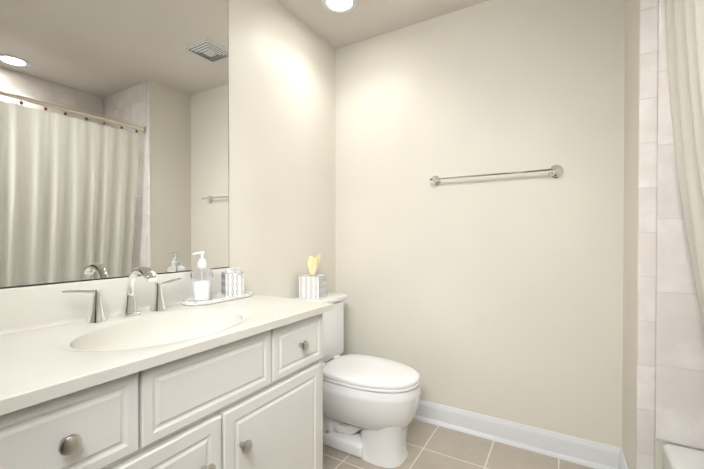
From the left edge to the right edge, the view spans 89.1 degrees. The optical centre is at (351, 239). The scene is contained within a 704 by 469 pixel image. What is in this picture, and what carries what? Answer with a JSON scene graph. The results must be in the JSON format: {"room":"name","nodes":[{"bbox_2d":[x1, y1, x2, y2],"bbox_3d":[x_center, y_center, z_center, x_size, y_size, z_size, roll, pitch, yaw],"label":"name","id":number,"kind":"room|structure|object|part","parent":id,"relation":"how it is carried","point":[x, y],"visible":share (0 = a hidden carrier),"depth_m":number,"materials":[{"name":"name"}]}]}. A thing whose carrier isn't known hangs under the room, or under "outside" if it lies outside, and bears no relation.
{"room":"bathroom","nodes":[
{"label":"bathroom","id":0,"kind":"room"},
{"bbox_2d":[1,0,335,298],"bbox_3d":[-0.777,-0.110,1.506,0.100,2.440,2.626,0,1,31],"label":"wall","id":1,"kind":"structure","parent":0,"point":[282,135],"depth_m":2.02,"materials":[{"name":"beige paint"}]},
{"bbox_2d":[0,0,228,288],"bbox_3d":[-0.880,-0.575,1.220,0.006,1.424,1.136,0,1,31],"label":"mirror","id":2,"kind":"object","parent":1,"relation":"attached to","point":[114,138],"visible":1,"depth_m":1.27,"materials":[{"name":"clear glass"}]},
{"bbox_2d":[276,0,488,48],"bbox_3d":[0.294,-1.349,0.860,2.590,0.050,2.626,0,1,31],"label":"ceiling","id":3,"kind":"structure","parent":0,"point":[364,20],"depth_m":2.13,"materials":[{"name":"paint"}]},
{"bbox_2d":[321,0,357,13],"bbox_3d":[-0.070,-1.328,2.002,0.206,0.010,0.206,0,1,31],"label":"recessed light","id":4,"kind":"object","parent":3,"relation":"in","point":[340,6],"visible":1,"depth_m":2.03,"materials":[{"name":"white paint"}]},
{"bbox_2d":[323,419,593,468],"bbox_3d":[0.294,1.141,0.883,2.590,0.050,2.626,0,1,31],"label":"floor","id":5,"kind":"structure","parent":0,"point":[430,446],"depth_m":1.84,"materials":[{"name":"tile"}]},
{"bbox_2d":[0,266,332,468],"bbox_3d":[-0.598,0.602,1.147,0.577,1.024,1.096,0,1,31],"label":"bathroom vanity","id":6,"kind":"object","parent":5,"relation":"on","point":[147,369],"visible":1,"depth_m":1.03,"materials":[{"name":"white wood"}]},
{"bbox_3d":[-0.572,0.395,0.707,0.019,0.186,0.286,0,1,31],"label":"drawer","id":7,"kind":"part","parent":6,"relation":"part of","materials":[{"name":"white wood"}]},
{"bbox_3d":[-0.549,0.396,0.694,0.033,0.039,0.039,0,1,31],"label":"knob","id":8,"kind":"part","parent":6,"relation":"part of","materials":[{"name":"silver metal"}]},
{"bbox_2d":[60,289,107,322],"bbox_3d":[-0.844,0.208,1.130,0.057,0.111,0.125,0,1,31],"label":"handle","id":9,"kind":"object","parent":6,"relation":"on","point":[97,314],"depth_m":1.14,"materials":[{"name":"silver metal"}]},
{"bbox_2d":[118,266,157,316],"bbox_3d":[-0.723,0.176,1.215,0.167,0.174,0.058,0,1,31],"label":"faucet","id":10,"kind":"object","parent":6,"relation":"on","point":[129,309],"depth_m":1.23,"materials":[{"name":"silver metal"}]},
{"bbox_3d":[-0.510,0.748,0.815,0.019,0.487,0.505,0,1,31],"label":"door","id":11,"kind":"part","parent":6,"relation":"part of","materials":[{"name":"white wood"}]},
{"bbox_2d":[149,278,182,311],"bbox_3d":[-0.706,0.206,1.363,0.057,0.111,0.125,0,1,31],"label":"handle","id":12,"kind":"object","parent":6,"relation":"on","point":[158,304],"depth_m":1.32,"materials":[{"name":"silver metal"}]},
{"bbox_3d":[-0.389,0.623,0.966,0.033,0.039,0.039,0,1,31],"label":"knob","id":13,"kind":"part","parent":6,"relation":"part of","materials":[{"name":"silver metal"}]},
{"bbox_2d":[182,290,252,305],"bbox_3d":[-0.574,0.250,1.557,0.130,0.018,0.335,0,1,31],"label":"tray","id":14,"kind":"object","parent":6,"relation":"on","point":[215,298],"visible":0.83,"depth_m":1.50,"materials":[{"name":"ceramic"}]},
{"bbox_2d":[190,251,213,300],"bbox_3d":[-0.623,0.150,1.487,0.093,0.204,0.093,0,1,31],"label":"soap dispenser","id":15,"kind":"object","parent":14,"relation":"on","point":[201,274],"visible":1,"depth_m":1.46,"materials":[{"name":"white plastic"}]},
{"bbox_2d":[190,267,213,300],"bbox_3d":[-0.623,0.183,1.488,0.093,0.138,0.093,0,1,31],"label":"bottle","id":16,"kind":"object","parent":15,"relation":"attached to","point":[201,277],"depth_m":1.46,"materials":[{"name":"clear plastic"}]},
{"bbox_2d":[221,268,243,296],"bbox_3d":[-0.534,0.188,1.609,0.082,0.125,0.111,0,1,-32],"label":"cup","id":17,"kind":"object","parent":14,"relation":"on","point":[232,282],"visible":1,"depth_m":1.58,"materials":[{"name":"white ceramic"}]},
{"bbox_3d":[-0.322,0.622,1.079,0.033,0.039,0.039,0,1,31],"label":"knob","id":18,"kind":"part","parent":6,"relation":"part of","materials":[{"name":"silver metal"}]},
{"bbox_3d":[-0.255,0.744,1.244,0.019,0.487,0.478,0,1,31],"label":"door","id":19,"kind":"part","parent":6,"relation":"part of","materials":[{"name":"white wood"}]},
{"bbox_3d":[-0.200,0.389,1.334,0.019,0.186,0.287,0,1,31],"label":"drawer","id":20,"kind":"part","parent":6,"relation":"part of","materials":[{"name":"white wood"}]},
{"bbox_3d":[-0.178,0.390,1.320,0.033,0.039,0.039,0,1,31],"label":"knob","id":21,"kind":"part","parent":6,"relation":"part of","materials":[{"name":"silver metal"}]},
{"bbox_2d":[293,293,420,467],"bbox_3d":[-0.001,0.726,1.957,0.767,0.760,0.494,0,1,31],"label":"toilet","id":22,"kind":"object","parent":5,"relation":"on","point":[370,405],"visible":0.79,"depth_m":1.79,"materials":[{"name":"white ceramic"}]},
{"bbox_2d":[299,254,326,298],"bbox_3d":[-0.234,0.216,2.155,0.130,0.255,0.130,0,1,18],"label":"tissue box","id":23,"kind":"object","parent":22,"relation":"on","point":[312,284],"visible":1,"depth_m":2.11,"materials":[{"name":"white paint"}]},
{"bbox_3d":[-0.245,0.549,2.100,0.193,0.344,0.472,0,1,31],"label":"tank","id":24,"kind":"part","parent":22,"relation":"part of","materials":[{"name":"white ceramic"}]},
{"bbox_3d":[0.103,0.691,1.896,0.520,0.029,0.376,0,1,31],"label":"lid","id":25,"kind":"part","parent":22,"relation":"part of","materials":[{"name":"white plastic"}]},
{"bbox_3d":[0.103,0.714,1.896,0.524,0.016,0.380,0,1,31],"label":"seat","id":26,"kind":"part","parent":22,"relation":"part of","materials":[{"name":"white plastic"}]},
{"bbox_3d":[0.069,0.840,1.917,0.605,0.233,0.394,0,1,31],"label":"bowl","id":27,"kind":"part","parent":22,"relation":"part of","materials":[{"name":"white ceramic"}]},
{"bbox_2d":[663,444,703,468],"bbox_3d":[1.067,0.939,0.513,0.682,0.361,1.516,0,1,31],"label":"bathtub","id":28,"kind":"object","parent":5,"relation":"on","point":[677,457],"visible":1,"depth_m":1.25,"materials":[{"name":"white ceramic"}]},
{"bbox_2d":[336,0,624,447],"bbox_3d":[0.611,-0.116,2.152,1.630,2.440,0.100,0,1,31],"label":"wall","id":29,"kind":"structure","parent":0,"point":[500,296],"depth_m":1.99,"materials":[{"name":"beige paint"}]},
{"bbox_2d":[429,165,563,186],"bbox_3d":[0.751,-0.350,1.957,0.705,0.072,0.089,0,1,31],"label":"towel rail","id":30,"kind":"object","parent":29,"relation":"attached to","point":[555,171],"visible":1,"depth_m":1.87,"materials":[{"name":"silver metal"}]},
{"bbox_2d":[413,399,621,468],"bbox_3d":[0.582,1.047,2.114,1.630,0.116,0.014,0,1,31],"label":"baseboard","id":31,"kind":"structure","parent":29,"relation":"attached to","point":[589,450],"depth_m":1.91,"materials":[{"name":"white paint"}]},
{"bbox_2d":[622,0,703,468],"bbox_3d":[1.586,-0.108,1.356,0.860,2.440,0.476,0,1,31],"label":"wall block","id":32,"kind":"object","parent":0,"point":[630,249],"visible":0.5,"depth_m":1.50,"materials":[{"name":"beige paint"}]},
{"bbox_2d":[619,449,627,468],"bbox_3d":[1.185,1.052,1.546,0.014,0.116,0.376,0,1,31],"label":"baseboard","id":33,"kind":"structure","parent":32,"relation":"attached to","point":[622,463],"depth_m":1.64,"materials":[{"name":"white paint"}]},
{"bbox_2d":[636,0,657,468],"bbox_3d":[1.116,-0.108,1.351,0.055,2.440,0.011,0,1,31],"label":"wall tile strip","id":34,"kind":"object","parent":32,"relation":"attached to","point":[647,217],"visible":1,"depth_m":1.35,"materials":[{"name":"beige tile"}]},
{"bbox_2d":[655,0,703,449],"bbox_3d":[1.444,-0.289,1.157,0.705,2.075,0.008,0,1,31],"label":"wall tile","id":35,"kind":"structure","parent":32,"relation":"attached to","point":[679,398],"depth_m":1.31,"materials":[{"name":"beige tile"}]},
{"bbox_3d":[0.767,-0.908,0.672,0.054,0.073,1.500,0,1,31],"label":"rail","id":36,"kind":"object","parent":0,"visible":0},
{"bbox_2d":[666,0,703,324],"bbox_3d":[0.864,-0.091,0.636,0.227,1.558,1.400,0,1,31],"label":"shower curtain","id":37,"kind":"object","parent":36,"relation":"hanging from","point":[685,33],"visible":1,"depth_m":1.14,"materials":[{"name":"white fabric"}]}
]}

